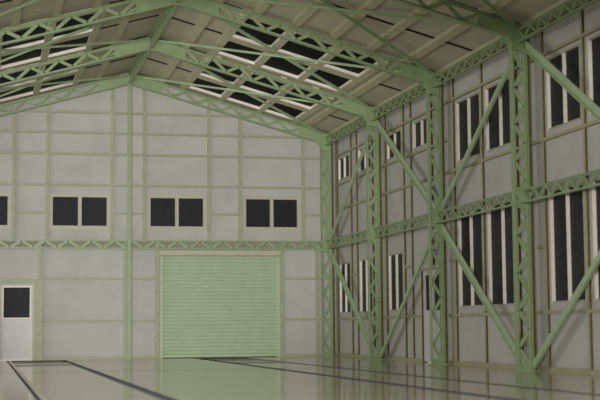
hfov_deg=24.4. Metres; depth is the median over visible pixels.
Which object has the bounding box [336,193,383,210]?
trim
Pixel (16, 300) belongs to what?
door
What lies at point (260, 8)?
trim
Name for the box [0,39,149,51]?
brace
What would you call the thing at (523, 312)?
trim
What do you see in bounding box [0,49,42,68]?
window
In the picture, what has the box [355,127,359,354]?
trim
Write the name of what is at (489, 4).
brace
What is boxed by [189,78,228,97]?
window
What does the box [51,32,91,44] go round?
trim
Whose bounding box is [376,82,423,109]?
trim
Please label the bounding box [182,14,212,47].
trim
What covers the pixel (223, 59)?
trim
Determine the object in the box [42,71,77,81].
trim
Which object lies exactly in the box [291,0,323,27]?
trim
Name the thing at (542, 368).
trim
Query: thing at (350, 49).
trim
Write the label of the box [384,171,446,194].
trim
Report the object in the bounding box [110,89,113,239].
trim
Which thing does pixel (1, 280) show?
trim
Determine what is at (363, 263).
window
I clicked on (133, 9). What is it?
brace
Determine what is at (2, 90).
trim
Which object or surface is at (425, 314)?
door
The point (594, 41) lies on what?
window
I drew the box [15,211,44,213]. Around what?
trim
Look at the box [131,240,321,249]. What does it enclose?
girder
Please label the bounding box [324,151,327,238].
trim
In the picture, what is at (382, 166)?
trim
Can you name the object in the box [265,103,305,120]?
window
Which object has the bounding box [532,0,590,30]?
trim
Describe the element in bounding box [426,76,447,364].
lattice column
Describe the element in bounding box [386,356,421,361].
trim
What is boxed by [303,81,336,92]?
trim
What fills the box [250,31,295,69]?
trim
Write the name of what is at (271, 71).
trim
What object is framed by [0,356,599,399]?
floor
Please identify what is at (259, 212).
window
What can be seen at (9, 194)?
trim
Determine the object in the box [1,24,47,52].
window
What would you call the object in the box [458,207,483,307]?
window
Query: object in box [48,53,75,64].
trim
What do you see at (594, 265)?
brace
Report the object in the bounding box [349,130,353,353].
trim
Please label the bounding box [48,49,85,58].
trim
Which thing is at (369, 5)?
trim
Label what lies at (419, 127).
window
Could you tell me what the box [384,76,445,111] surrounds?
trim
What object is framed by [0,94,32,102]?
trim
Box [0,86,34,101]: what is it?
window
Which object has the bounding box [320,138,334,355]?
lattice column
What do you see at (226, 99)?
trim
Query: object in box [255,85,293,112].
trim
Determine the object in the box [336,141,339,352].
trim
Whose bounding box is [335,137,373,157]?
trim
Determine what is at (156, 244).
trim
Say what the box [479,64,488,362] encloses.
trim
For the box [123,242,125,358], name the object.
trim
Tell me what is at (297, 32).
trim
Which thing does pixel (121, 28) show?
trim
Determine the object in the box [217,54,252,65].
trim
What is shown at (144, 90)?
trim
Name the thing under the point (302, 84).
trim
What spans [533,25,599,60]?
trim
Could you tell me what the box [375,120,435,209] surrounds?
brace
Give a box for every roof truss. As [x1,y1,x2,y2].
[0,0,438,96]
[0,37,376,128]
[0,73,329,152]
[392,0,526,53]
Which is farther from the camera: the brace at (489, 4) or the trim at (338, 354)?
the trim at (338, 354)
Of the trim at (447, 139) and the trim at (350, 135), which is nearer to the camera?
the trim at (447, 139)
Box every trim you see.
[0,60,39,70]
[0,62,39,74]
[0,81,35,92]
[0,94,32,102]
[0,109,256,117]
[0,130,300,138]
[0,151,333,159]
[0,183,334,189]
[0,193,10,228]
[0,241,335,248]
[0,279,35,282]
[1,43,43,56]
[3,18,48,31]
[11,0,22,26]
[11,106,15,238]
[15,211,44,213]
[32,66,45,96]
[33,282,42,359]
[37,241,40,281]
[39,84,72,92]
[40,21,55,62]
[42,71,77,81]
[42,320,154,322]
[42,356,154,359]
[43,278,154,279]
[45,97,49,238]
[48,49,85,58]
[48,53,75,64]
[49,193,109,229]
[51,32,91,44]
[52,0,63,17]
[59,8,91,20]
[71,56,88,86]
[85,11,105,51]
[93,0,102,7]
[94,49,113,80]
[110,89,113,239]
[111,3,135,45]
[114,212,142,214]
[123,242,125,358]
[143,89,146,239]
[147,194,206,229]
[155,243,158,358]
[158,58,180,82]
[179,56,210,89]
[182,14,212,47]
[188,88,219,97]
[197,75,231,87]
[207,102,210,239]
[208,12,247,56]
[211,59,245,69]
[211,213,238,215]
[216,72,252,101]
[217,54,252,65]
[225,99,258,110]
[229,37,268,52]
[237,88,272,100]
[238,112,241,240]
[243,196,300,230]
[248,17,287,28]
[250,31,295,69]
[253,0,273,14]
[253,70,287,83]
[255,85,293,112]
[259,67,296,79]
[264,111,293,120]
[275,52,315,66]
[276,100,309,111]
[277,75,286,82]
[280,242,284,356]
[284,278,335,279]
[285,318,335,320]
[285,353,335,356]
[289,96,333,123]
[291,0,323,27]
[294,46,343,83]
[296,30,336,44]
[297,84,329,96]
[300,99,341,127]
[301,138,305,240]
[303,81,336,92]
[305,214,324,215]
[315,243,319,355]
[318,66,357,79]
[323,35,332,44]
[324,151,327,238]
[327,116,362,137]
[328,0,383,39]
[333,59,388,95]
[335,111,383,137]
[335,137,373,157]
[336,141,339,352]
[336,165,383,185]
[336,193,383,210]
[337,316,385,319]
[337,353,385,359]
[345,63,398,99]
[347,47,384,60]
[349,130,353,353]
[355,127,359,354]
[365,0,439,51]
[371,131,375,347]
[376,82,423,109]
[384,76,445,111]
[384,112,389,356]
[384,138,448,166]
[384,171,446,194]
[386,101,447,132]
[386,315,420,318]
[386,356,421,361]
[401,102,407,357]
[403,8,480,63]
[409,98,414,357]
[429,94,434,264]
[438,22,530,75]
[446,29,533,77]
[446,58,533,102]
[447,141,535,173]
[450,311,538,316]
[451,75,458,360]
[451,361,539,370]
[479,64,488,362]
[481,0,512,13]
[513,61,522,349]
[523,0,579,28]
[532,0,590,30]
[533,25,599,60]
[535,120,599,143]
[537,244,544,248]
[539,26,550,366]
[539,309,599,313]
[540,366,599,374]
[579,4,593,369]
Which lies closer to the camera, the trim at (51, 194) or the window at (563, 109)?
the window at (563, 109)
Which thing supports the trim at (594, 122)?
attached to the wall at (564, 154)
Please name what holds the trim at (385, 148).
attached to the wall at (564, 154)
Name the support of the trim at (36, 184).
attached to the wall at (62, 299)
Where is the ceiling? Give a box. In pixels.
[0,0,559,133]
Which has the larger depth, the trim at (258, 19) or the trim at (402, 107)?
the trim at (402, 107)
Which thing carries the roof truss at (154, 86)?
on the lattice column at (324, 245)
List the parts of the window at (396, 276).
pane, pane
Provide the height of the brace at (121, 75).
1.940 m
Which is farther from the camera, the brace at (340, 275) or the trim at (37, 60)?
the brace at (340, 275)
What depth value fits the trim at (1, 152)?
47.68 m
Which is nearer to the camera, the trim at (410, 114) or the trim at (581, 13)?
the trim at (581, 13)
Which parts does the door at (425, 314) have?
pane, pane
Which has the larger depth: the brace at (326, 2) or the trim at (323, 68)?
the trim at (323, 68)
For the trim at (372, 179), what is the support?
attached to the wall at (564, 154)
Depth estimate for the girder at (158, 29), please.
38.88 m
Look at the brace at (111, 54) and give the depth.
43.35 m
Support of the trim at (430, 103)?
attached to the wall at (564, 154)
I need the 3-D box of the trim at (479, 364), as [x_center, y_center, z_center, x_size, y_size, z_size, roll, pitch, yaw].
[4.666,4.005,33.552,0.055,0.100,6.000,1,-5,-13]
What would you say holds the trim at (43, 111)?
attached to the wall at (62, 299)
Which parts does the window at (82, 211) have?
pane, pane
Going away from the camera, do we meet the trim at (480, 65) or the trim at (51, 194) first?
the trim at (480, 65)
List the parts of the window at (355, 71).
frame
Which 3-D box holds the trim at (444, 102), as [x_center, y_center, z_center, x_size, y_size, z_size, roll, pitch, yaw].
[3.271,-2.348,40.011,0.055,0.075,6.000,1,-5,-13]
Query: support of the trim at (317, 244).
attached to the wall at (62, 299)
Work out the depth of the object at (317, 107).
45.74 m
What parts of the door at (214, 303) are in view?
guide rail, guide rail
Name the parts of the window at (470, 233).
pane, pane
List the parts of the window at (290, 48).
frame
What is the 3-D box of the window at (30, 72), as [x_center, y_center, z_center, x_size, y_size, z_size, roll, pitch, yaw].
[-8.609,-3.758,42.355,1.150,0.444,2.380,1,-5,-13]
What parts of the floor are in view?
plate, plate, plate, plate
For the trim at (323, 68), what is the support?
attached to the ceiling
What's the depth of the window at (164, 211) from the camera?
47.70 m
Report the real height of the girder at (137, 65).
0.350 m
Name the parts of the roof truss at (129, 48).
haunch plate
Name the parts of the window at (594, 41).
pane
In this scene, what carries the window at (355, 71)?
attached to the ceiling
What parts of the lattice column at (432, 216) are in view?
splice plate, foot plate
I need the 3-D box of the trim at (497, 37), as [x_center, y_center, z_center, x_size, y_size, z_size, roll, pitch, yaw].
[4.470,-3.679,34.229,0.200,0.152,6.000,1,-5,-13]
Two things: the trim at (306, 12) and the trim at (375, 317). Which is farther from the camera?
the trim at (375, 317)
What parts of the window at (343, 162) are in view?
pane, pane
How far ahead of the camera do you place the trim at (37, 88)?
44.38 m
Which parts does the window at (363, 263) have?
pane, pane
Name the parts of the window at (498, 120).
pane, pane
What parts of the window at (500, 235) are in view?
pane, pane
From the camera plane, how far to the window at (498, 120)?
33.59 m
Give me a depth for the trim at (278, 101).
45.77 m
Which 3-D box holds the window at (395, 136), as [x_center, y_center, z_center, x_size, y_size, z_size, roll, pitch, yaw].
[2.905,-1.661,41.938,0.135,0.790,1.470,1,-5,-13]
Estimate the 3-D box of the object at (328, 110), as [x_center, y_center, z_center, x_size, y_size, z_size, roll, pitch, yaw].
[0.727,-2.829,46.144,0.200,0.152,5.750,1,-5,-13]
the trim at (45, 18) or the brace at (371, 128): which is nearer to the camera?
the trim at (45, 18)
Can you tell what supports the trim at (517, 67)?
attached to the wall at (564, 154)
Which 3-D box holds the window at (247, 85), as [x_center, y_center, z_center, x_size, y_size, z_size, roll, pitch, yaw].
[-1.151,-3.666,44.056,1.150,0.444,2.380,1,-5,-13]
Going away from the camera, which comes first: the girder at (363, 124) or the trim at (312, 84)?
the trim at (312, 84)
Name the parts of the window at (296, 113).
frame, pane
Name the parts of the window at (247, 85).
frame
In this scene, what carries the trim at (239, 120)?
attached to the wall at (62, 299)
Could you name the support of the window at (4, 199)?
in the wall at (62, 299)
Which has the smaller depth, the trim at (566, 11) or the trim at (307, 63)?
the trim at (566, 11)
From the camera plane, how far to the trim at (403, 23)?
34.05 m
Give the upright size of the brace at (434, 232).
3.654 m
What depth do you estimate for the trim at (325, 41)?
36.94 m
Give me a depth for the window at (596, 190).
28.09 m
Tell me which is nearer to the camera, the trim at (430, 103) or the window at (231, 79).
the trim at (430, 103)
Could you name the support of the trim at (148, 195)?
attached to the wall at (62, 299)
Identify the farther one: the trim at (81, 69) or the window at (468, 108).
the trim at (81, 69)
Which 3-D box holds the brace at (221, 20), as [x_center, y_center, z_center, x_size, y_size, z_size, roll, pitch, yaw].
[-0.494,-4.088,39.311,0.075,1.940,8.812,-4,-7,36]
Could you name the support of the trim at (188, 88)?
attached to the ceiling
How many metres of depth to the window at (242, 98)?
47.17 m
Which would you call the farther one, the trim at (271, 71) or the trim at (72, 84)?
the trim at (72, 84)
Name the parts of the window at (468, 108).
pane, pane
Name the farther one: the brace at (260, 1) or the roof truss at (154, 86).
the roof truss at (154, 86)
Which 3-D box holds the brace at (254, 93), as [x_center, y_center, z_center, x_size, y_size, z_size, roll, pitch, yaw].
[-1.829,-3.520,45.133,8.812,1.940,0.075,-3,-6,28]
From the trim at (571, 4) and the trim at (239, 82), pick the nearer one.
the trim at (571, 4)
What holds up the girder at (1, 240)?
attached to the lattice column
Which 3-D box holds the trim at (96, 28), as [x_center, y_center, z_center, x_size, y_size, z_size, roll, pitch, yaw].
[-5.689,-4.691,38.486,0.200,0.152,5.400,1,-5,-13]
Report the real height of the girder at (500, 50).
0.310 m
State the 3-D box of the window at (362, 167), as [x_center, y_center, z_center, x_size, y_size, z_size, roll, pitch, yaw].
[2.163,-1.356,45.175,0.135,0.790,1.500,1,-5,-13]
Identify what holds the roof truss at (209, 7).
on the lattice column at (432, 216)
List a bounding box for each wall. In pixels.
[0,81,336,357]
[334,0,599,369]
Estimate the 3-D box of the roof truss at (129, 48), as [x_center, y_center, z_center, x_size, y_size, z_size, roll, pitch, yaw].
[-4.479,-3.585,41.441,14.212,2.620,0.170,1,-5,-13]
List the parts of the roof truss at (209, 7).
haunch plate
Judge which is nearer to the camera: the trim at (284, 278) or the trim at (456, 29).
the trim at (456, 29)
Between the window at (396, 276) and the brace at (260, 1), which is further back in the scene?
the window at (396, 276)
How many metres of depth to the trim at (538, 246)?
30.69 m
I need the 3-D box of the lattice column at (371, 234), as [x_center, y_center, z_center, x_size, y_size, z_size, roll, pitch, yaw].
[2.277,1.038,42.555,0.460,7.700,0.260,1,-5,-13]
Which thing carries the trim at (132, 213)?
attached to the wall at (62, 299)
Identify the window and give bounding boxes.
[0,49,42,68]
[0,67,38,87]
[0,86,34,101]
[0,195,8,225]
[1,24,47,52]
[40,74,75,91]
[43,57,80,78]
[48,36,89,57]
[52,13,96,39]
[52,196,107,226]
[150,197,203,226]
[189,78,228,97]
[200,61,243,83]
[218,41,264,64]
[227,92,268,109]
[232,18,285,46]
[240,74,286,97]
[245,198,297,227]
[261,57,311,78]
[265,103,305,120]
[278,34,333,63]
[280,88,327,109]
[304,70,352,90]
[323,50,377,76]
[338,154,349,180]
[339,262,350,313]
[358,143,370,172]
[360,259,372,312]
[387,129,401,160]
[389,252,403,310]
[413,117,429,149]
[456,91,480,162]
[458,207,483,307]
[485,77,514,152]
[487,200,518,305]
[546,43,581,130]
[549,182,586,302]
[587,33,599,115]
[592,178,599,300]
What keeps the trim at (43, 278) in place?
attached to the wall at (62, 299)
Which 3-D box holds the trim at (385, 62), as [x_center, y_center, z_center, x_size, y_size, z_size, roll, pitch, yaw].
[1.705,-3.512,40.070,0.190,0.150,5.400,1,-5,-13]
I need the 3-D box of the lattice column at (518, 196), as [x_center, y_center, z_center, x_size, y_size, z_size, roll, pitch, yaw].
[4.948,-0.058,30.907,0.460,7.700,0.260,1,-5,-13]
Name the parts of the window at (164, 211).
pane, pane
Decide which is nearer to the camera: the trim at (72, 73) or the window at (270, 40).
the window at (270, 40)
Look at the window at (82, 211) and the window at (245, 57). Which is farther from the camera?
the window at (82, 211)
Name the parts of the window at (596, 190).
pane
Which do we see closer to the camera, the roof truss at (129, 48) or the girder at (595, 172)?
the girder at (595, 172)
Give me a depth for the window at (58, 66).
42.84 m
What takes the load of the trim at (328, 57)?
attached to the ceiling
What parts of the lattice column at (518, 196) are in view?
splice plate, foot plate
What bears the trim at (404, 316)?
attached to the wall at (564, 154)
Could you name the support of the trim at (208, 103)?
attached to the wall at (62, 299)
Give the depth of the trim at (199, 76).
45.27 m
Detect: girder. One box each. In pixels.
[0,239,126,248]
[128,50,150,83]
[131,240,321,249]
[148,5,178,48]
[324,117,365,145]
[326,230,366,249]
[371,83,425,120]
[373,214,427,237]
[432,37,507,87]
[435,192,511,223]
[517,0,599,42]
[520,168,599,203]
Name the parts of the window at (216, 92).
frame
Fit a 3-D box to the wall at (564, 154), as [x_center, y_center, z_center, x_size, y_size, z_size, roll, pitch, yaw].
[4.681,0.215,34.174,0.160,7.760,30.510,1,-5,-13]
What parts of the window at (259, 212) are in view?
pane, pane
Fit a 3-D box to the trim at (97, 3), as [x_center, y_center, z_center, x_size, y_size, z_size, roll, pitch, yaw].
[-4.501,-5.207,32.316,0.200,0.152,6.000,1,-5,-13]
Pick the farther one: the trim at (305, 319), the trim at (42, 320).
the trim at (305, 319)
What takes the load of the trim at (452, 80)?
attached to the wall at (564, 154)
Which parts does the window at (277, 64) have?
frame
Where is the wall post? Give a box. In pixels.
[127,83,131,358]
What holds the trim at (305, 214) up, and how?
attached to the wall at (62, 299)
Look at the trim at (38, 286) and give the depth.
46.19 m
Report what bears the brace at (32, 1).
attached to the roof truss at (486, 22)
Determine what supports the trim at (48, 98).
attached to the wall at (62, 299)
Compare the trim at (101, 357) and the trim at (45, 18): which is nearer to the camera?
the trim at (45, 18)
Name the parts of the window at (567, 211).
pane, pane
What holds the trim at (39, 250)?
attached to the wall at (62, 299)
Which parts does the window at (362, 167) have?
pane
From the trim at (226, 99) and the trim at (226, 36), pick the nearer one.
the trim at (226, 36)
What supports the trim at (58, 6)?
attached to the ceiling
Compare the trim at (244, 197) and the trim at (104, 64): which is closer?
the trim at (104, 64)
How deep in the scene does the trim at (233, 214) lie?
47.99 m
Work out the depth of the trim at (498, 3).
30.39 m
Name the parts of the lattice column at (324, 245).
splice plate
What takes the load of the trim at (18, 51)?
attached to the ceiling
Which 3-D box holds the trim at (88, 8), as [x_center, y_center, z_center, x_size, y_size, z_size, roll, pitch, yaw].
[-5.687,-4.780,35.559,1.100,0.398,0.300,1,-5,-13]
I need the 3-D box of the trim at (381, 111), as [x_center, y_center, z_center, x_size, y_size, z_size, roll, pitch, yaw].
[1.930,-2.498,45.899,0.055,0.100,6.000,1,-5,-13]
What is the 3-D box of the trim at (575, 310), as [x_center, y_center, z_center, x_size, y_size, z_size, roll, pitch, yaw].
[5.991,2.222,27.841,0.055,0.075,6.000,1,-5,-13]
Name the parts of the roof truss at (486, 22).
haunch plate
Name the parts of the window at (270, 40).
frame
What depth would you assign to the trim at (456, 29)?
34.18 m
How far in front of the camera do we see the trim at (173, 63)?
45.26 m
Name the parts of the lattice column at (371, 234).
splice plate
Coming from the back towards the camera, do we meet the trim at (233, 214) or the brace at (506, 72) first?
the trim at (233, 214)
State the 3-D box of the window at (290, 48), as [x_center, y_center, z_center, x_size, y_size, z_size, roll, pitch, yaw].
[0.184,-4.214,38.232,1.150,0.444,2.380,1,-5,-13]
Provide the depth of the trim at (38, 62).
41.00 m
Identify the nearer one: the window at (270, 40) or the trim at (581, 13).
the trim at (581, 13)
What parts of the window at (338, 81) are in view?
frame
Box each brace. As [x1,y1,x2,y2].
[0,0,38,15]
[0,8,135,62]
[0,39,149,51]
[0,53,113,96]
[0,75,128,89]
[136,76,341,106]
[157,40,398,72]
[188,62,323,134]
[215,17,369,108]
[242,0,476,23]
[320,0,431,73]
[329,250,375,354]
[330,127,373,238]
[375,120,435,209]
[379,228,436,358]
[440,224,525,363]
[441,50,518,209]
[481,0,515,25]
[523,41,599,120]
[532,250,599,369]
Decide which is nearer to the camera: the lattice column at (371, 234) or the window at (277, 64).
the window at (277, 64)
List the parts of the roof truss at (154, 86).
haunch plate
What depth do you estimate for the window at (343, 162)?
47.78 m
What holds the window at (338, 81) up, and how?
attached to the ceiling
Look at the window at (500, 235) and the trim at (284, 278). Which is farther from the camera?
the trim at (284, 278)
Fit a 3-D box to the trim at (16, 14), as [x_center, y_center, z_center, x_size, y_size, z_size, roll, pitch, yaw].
[-6.466,-4.664,31.815,0.200,0.152,6.000,1,-5,-13]
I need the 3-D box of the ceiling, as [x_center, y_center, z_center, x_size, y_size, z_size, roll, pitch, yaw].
[-2.541,-4.761,33.007,15.160,2.218,30.750,1,-5,-13]
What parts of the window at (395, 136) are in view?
pane, pane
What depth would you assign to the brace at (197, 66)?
45.76 m
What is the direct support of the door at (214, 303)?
in the wall at (62, 299)
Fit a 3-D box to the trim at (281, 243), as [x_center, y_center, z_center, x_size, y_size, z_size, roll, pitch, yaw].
[-0.610,3.427,48.159,0.120,4.020,0.100,1,-5,-13]
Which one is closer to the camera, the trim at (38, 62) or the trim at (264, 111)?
the trim at (38, 62)
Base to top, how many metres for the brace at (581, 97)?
3.311 m
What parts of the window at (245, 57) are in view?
frame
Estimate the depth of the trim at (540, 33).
30.50 m
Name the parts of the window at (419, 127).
pane, pane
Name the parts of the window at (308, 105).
frame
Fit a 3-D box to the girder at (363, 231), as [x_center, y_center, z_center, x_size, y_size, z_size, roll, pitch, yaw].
[1.581,1.302,45.461,0.100,0.320,5.760,1,-5,-13]
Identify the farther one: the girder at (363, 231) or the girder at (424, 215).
the girder at (363, 231)
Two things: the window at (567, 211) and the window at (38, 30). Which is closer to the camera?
the window at (567, 211)
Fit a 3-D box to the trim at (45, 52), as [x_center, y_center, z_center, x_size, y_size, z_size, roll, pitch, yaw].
[-6.953,-4.341,38.163,0.200,0.152,5.400,1,-5,-13]
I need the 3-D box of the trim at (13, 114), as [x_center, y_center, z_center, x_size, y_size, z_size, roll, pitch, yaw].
[-9.619,-0.931,46.519,0.120,4.514,0.070,1,-5,-13]
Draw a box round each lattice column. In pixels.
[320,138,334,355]
[366,112,383,359]
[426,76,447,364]
[508,28,536,371]
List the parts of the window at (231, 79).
frame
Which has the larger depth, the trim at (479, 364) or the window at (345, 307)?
the window at (345, 307)
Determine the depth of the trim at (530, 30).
34.32 m
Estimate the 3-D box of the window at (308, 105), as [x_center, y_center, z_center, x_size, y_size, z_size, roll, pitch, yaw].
[0.100,-3.291,44.307,1.050,0.416,2.380,1,-5,-13]
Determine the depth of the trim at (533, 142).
34.06 m
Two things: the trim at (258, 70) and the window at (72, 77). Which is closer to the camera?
the trim at (258, 70)
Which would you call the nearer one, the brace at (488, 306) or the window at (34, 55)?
the brace at (488, 306)
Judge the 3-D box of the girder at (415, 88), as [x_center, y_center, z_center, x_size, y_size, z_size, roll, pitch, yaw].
[2.884,-2.856,39.970,0.100,0.310,5.760,1,-5,-13]
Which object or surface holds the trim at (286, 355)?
attached to the wall at (62, 299)
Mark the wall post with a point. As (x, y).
(129, 91)
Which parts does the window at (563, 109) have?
pane, pane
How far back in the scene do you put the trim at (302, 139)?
48.69 m
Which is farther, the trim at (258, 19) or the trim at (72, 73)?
the trim at (72, 73)
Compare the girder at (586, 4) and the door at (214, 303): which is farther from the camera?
the door at (214, 303)
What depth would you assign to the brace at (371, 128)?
45.57 m
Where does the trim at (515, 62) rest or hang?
attached to the wall at (564, 154)
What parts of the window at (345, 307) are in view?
pane, pane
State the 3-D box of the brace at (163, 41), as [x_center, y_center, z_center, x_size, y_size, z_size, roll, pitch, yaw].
[-0.494,-4.068,39.309,8.812,1.940,0.075,-3,-6,28]
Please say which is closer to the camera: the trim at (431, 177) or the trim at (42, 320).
the trim at (431, 177)
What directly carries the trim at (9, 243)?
attached to the wall at (62, 299)
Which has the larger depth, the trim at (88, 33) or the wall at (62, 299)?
the wall at (62, 299)
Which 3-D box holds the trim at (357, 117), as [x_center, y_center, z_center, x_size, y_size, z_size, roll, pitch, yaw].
[1.694,-2.540,46.338,0.200,0.152,5.750,1,-5,-13]
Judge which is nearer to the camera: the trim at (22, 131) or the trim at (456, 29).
the trim at (456, 29)
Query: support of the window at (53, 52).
attached to the ceiling
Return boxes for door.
[0,284,33,359]
[159,250,280,357]
[421,267,441,361]
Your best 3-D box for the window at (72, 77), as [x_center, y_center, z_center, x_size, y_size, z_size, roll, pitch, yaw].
[-7.921,-3.868,45.304,1.100,0.430,1.820,1,-5,-13]
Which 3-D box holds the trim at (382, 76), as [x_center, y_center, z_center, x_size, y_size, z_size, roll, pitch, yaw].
[2.101,-3.393,40.150,0.200,0.152,5.400,1,-5,-13]
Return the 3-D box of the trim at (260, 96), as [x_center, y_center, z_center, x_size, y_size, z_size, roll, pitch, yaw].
[-1.482,-3.526,45.502,1.150,0.412,0.600,1,-5,-13]
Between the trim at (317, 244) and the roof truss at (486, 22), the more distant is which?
the trim at (317, 244)
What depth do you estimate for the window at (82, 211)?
46.97 m
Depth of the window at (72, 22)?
37.09 m
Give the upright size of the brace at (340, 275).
3.654 m

